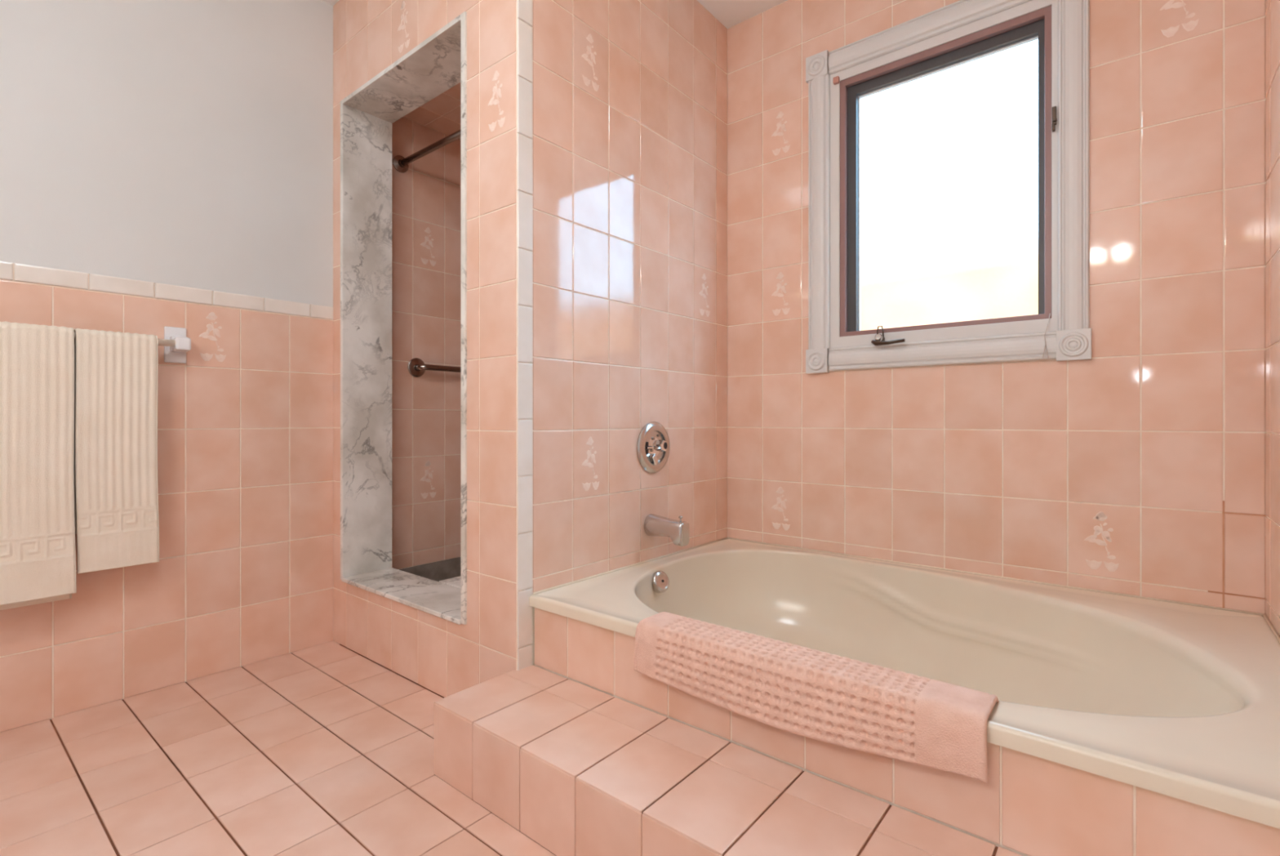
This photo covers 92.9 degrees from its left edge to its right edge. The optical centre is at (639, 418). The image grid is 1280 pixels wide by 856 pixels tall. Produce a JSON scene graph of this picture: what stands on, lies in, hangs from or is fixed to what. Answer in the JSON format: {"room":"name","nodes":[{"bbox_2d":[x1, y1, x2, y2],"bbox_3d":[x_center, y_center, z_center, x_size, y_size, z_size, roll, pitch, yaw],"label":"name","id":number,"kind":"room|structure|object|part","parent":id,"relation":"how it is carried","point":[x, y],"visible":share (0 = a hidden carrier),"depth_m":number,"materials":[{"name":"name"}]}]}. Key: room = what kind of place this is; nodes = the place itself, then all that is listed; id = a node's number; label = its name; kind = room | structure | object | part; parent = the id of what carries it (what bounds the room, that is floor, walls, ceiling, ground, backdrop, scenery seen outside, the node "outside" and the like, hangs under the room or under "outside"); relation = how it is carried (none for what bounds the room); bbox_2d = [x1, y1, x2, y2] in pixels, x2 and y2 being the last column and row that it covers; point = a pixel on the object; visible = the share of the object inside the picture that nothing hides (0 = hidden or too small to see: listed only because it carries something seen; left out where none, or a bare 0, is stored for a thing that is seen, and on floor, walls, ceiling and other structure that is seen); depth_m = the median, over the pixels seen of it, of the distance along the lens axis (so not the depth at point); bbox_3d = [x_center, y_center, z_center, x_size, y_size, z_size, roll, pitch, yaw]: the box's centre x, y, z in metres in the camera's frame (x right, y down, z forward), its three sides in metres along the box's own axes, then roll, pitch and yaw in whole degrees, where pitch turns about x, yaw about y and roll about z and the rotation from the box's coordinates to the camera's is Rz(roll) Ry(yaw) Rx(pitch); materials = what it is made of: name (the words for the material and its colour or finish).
{"room":"bathroom","nodes":[
{"label":"bathroom","id":0,"kind":"room"},
{"bbox_2d":[0,0,460,731],"bbox_3d":[-1.587,-0.323,1.902,0.126,2.498,3.320,0,0,39],"label":"wall","id":1,"kind":"structure","parent":0,"point":[163,163],"depth_m":2.02,"materials":[{"name":"pink tile"}]},
{"bbox_2d":[74,326,191,363],"bbox_3d":[-1.659,-0.235,1.662,0.075,0.113,0.709,0,0,39],"label":"towel bar","id":2,"kind":"object","parent":1,"relation":"attached to","point":[175,343],"visible":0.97,"depth_m":1.91,"materials":[{"name":"white ceramic"}]},
{"bbox_2d":[0,321,76,609],"bbox_3d":[-1.699,0.124,1.565,0.065,0.764,0.362,0,0,39],"label":"bath towel","id":3,"kind":"object","parent":2,"relation":"hanging from","point":[37,548],"visible":1,"depth_m":1.63,"materials":[{"name":"beige fabric"}]},
{"bbox_2d":[73,328,159,573],"bbox_3d":[-1.530,0.088,1.782,0.046,0.688,0.187,0,0,39],"label":"hand towel","id":4,"kind":"object","parent":2,"relation":"hanging from","point":[117,517],"visible":0.99,"depth_m":1.76,"materials":[{"name":"beige fabric"}]},
{"bbox_3d":[-1.639,-0.234,1.653,0.021,0.021,0.650,0,0,39],"label":"rail","id":5,"kind":"part","parent":2,"relation":"part of","materials":[{"name":"beige"}]},
{"bbox_3d":[-1.477,-0.235,1.934,0.010,0.113,0.057,0,0,39],"label":"wall plate","id":6,"kind":"part","parent":2,"relation":"part of","materials":[{"name":"white ceramic"}]},
{"bbox_2d":[392,129,460,173],"bbox_3d":[-0.611,-1.057,2.212,0.994,0.068,0.068,0,0,39],"label":"shower rod","id":7,"kind":"object","parent":1,"relation":"attached to","point":[401,163],"visible":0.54,"depth_m":2.41,"materials":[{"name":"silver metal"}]},
{"bbox_2d":[407,357,460,377],"bbox_3d":[-0.777,-0.218,2.745,0.060,0.080,0.548,0,0,39],"label":"grab bar","id":8,"kind":"object","parent":1,"relation":"attached to","point":[416,367],"visible":0.57,"depth_m":2.58,"materials":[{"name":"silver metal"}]},
{"bbox_2d":[0,640,556,855],"bbox_3d":[-0.422,0.885,0.248,4.029,0.082,2.249,0,0,39],"label":"floor","id":9,"kind":"structure","parent":0,"point":[325,748],"depth_m":1.45,"materials":[{"name":"pink tile"}]},
{"bbox_2d":[434,664,1022,855],"bbox_3d":[0.229,0.759,1.046,1.626,0.174,0.295,0,0,39],"label":"step","id":10,"kind":"structure","parent":9,"relation":"on","point":[577,768],"depth_m":1.16,"materials":[{"name":"pink tile"}]},
{"bbox_2d":[403,82,460,140],"bbox_3d":[-0.394,-1.415,2.571,1.119,0.315,1.009,0,0,39],"label":"ceiling","id":11,"kind":"structure","parent":0,"point":[442,113],"depth_m":2.51,"materials":[{"name":"pink tile"}]},
{"bbox_2d":[333,0,566,697],"bbox_3d":[-0.739,-0.323,2.081,1.209,2.498,0.186,0,0,39],"label":"wall","id":12,"kind":"structure","parent":0,"point":[444,657],"depth_m":1.74,"materials":[{"name":"pink tile"}]},
{"bbox_2d":[340,11,466,624],"bbox_3d":[-0.752,-0.291,2.089,0.788,1.783,0.198,0,0,39],"label":"trim","id":13,"kind":"structure","parent":12,"relation":"attached to","point":[438,64],"depth_m":2.29,"materials":[{"name":"grey stone"}]},
{"bbox_3d":[-0.752,0.593,2.090,0.748,0.015,0.198,0,0,39],"label":"sill","id":14,"kind":"part","parent":13,"relation":"part of","materials":[{"name":"grey stone"}]},
{"bbox_2d":[321,0,787,28],"bbox_3d":[-0.043,-1.622,0.708,4.029,0.100,3.440,0,0,39],"label":"ceiling","id":15,"kind":"structure","parent":0,"point":[730,13],"depth_m":2.33,"materials":[{"name":"white paint"}]},
{"bbox_2d":[517,0,727,670],"bbox_3d":[-0.022,-0.323,2.070,0.096,2.498,1.070,0,0,39],"label":"wall","id":16,"kind":"structure","parent":0,"point":[639,114],"depth_m":1.93,"materials":[{"name":"pink tile"}]},
{"bbox_2d":[636,421,670,472],"bbox_3d":[0.057,0.097,2.069,0.031,0.176,0.176,0,0,39],"label":"tub valve","id":17,"kind":"object","parent":16,"relation":"attached to","point":[653,445],"visible":1,"depth_m":2.06,"materials":[{"name":"silver metal"}]},
{"bbox_3d":[0.048,0.097,2.076,0.004,0.113,0.113,0,0,39],"label":"plate","id":18,"kind":"part","parent":17,"relation":"part of","materials":[{"name":"silver metal"}]},
{"bbox_3d":[0.077,0.092,2.093,0.026,0.041,0.041,0,0,33],"label":"stem knob","id":19,"kind":"part","parent":17,"relation":"part of","materials":[{"name":"silver metal"}]},
{"bbox_2d":[644,513,689,546],"bbox_3d":[0.092,0.365,2.021,0.146,0.096,0.074,0,0,39],"label":"tub spout","id":20,"kind":"object","parent":16,"relation":"attached to","point":[655,525],"visible":1,"depth_m":1.99,"materials":[{"name":"silver metal"}]},
{"bbox_2d":[727,0,1266,614],"bbox_3d":[0.982,-0.323,2.013,1.714,2.498,0.123,0,0,39],"label":"wall","id":21,"kind":"structure","parent":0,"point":[1136,467],"depth_m":1.70,"materials":[{"name":"pink tile"}]},
{"bbox_2d":[528,537,1279,855],"bbox_3d":[0.612,0.639,1.571,1.522,0.327,1.030,0,0,39],"label":"bathtub","id":22,"kind":"object","parent":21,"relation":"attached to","point":[1176,699],"depth_m":1.39,"materials":[{"name":"beige ceramic"}]},
{"bbox_3d":[0.064,0.521,1.949,0.045,0.070,0.069,0,0,39],"label":"overflow plate","id":23,"kind":"part","parent":22,"relation":"part of","materials":[{"name":"silver metal"}]},
{"bbox_2d":[633,611,999,782],"bbox_3d":[0.311,0.528,1.230,0.716,0.129,0.170,0,0,39],"label":"bath mat","id":24,"kind":"object","parent":22,"relation":"on","point":[825,696],"visible":0.99,"depth_m":1.12,"materials":[{"name":"pink fabric"}]},
{"bbox_3d":[0.305,0.640,1.194,1.518,0.264,0.030,0,0,39],"label":"tub apron","id":25,"kind":"part","parent":22,"relation":"part of","materials":[{"name":"pink tile"}]},
{"bbox_2d":[805,0,1091,373],"bbox_3d":[0.950,-0.741,1.981,0.838,1.149,0.121,0,0,39],"label":"window","id":26,"kind":"structure","parent":21,"relation":"attached to","point":[948,146],"depth_m":1.96,"materials":[{"name":"white paint"}]},
{"bbox_3d":[0.821,-0.257,2.019,0.111,0.021,0.018,0,0,45],"label":"crank arm","id":27,"kind":"part","parent":26,"relation":"part of","materials":[{"name":"brown metal"}]},
{"bbox_3d":[0.956,-0.744,1.966,0.625,0.906,0.020,0,0,39],"label":"sash","id":28,"kind":"part","parent":26,"relation":"part of","materials":[{"name":"red plastic"}]},
{"bbox_3d":[0.988,-0.725,1.992,0.540,0.836,0.001,0,0,39],"label":"pane","id":29,"kind":"part","parent":26,"relation":"part of","materials":[{"name":"clear glass"}]},
{"bbox_3d":[1.172,-0.240,1.753,0.023,0.129,0.006,0,0,-2],"label":"pull cord","id":30,"kind":"part","parent":26,"relation":"part of","materials":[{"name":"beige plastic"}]},
{"bbox_2d":[1265,0,1279,636],"bbox_3d":[1.225,-0.323,1.040,0.102,2.498,1.076,0,0,39],"label":"wall","id":31,"kind":"structure","parent":0,"point":[1272,7],"depth_m":1.41,"materials":[{"name":"pink tile"}]},
{"bbox_3d":[-0.385,0.836,2.487,0.999,0.180,0.889,0,0,39],"label":"floor","id":32,"kind":"structure","parent":0,"visible":0},
{"bbox_2d":[439,575,460,587],"bbox_3d":[-0.358,0.665,2.196,0.577,0.162,0.464,0,0,39],"label":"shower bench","id":33,"kind":"object","parent":32,"relation":"on","point":[455,581],"visible":0.09,"depth_m":2.18,"materials":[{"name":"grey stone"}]}
]}

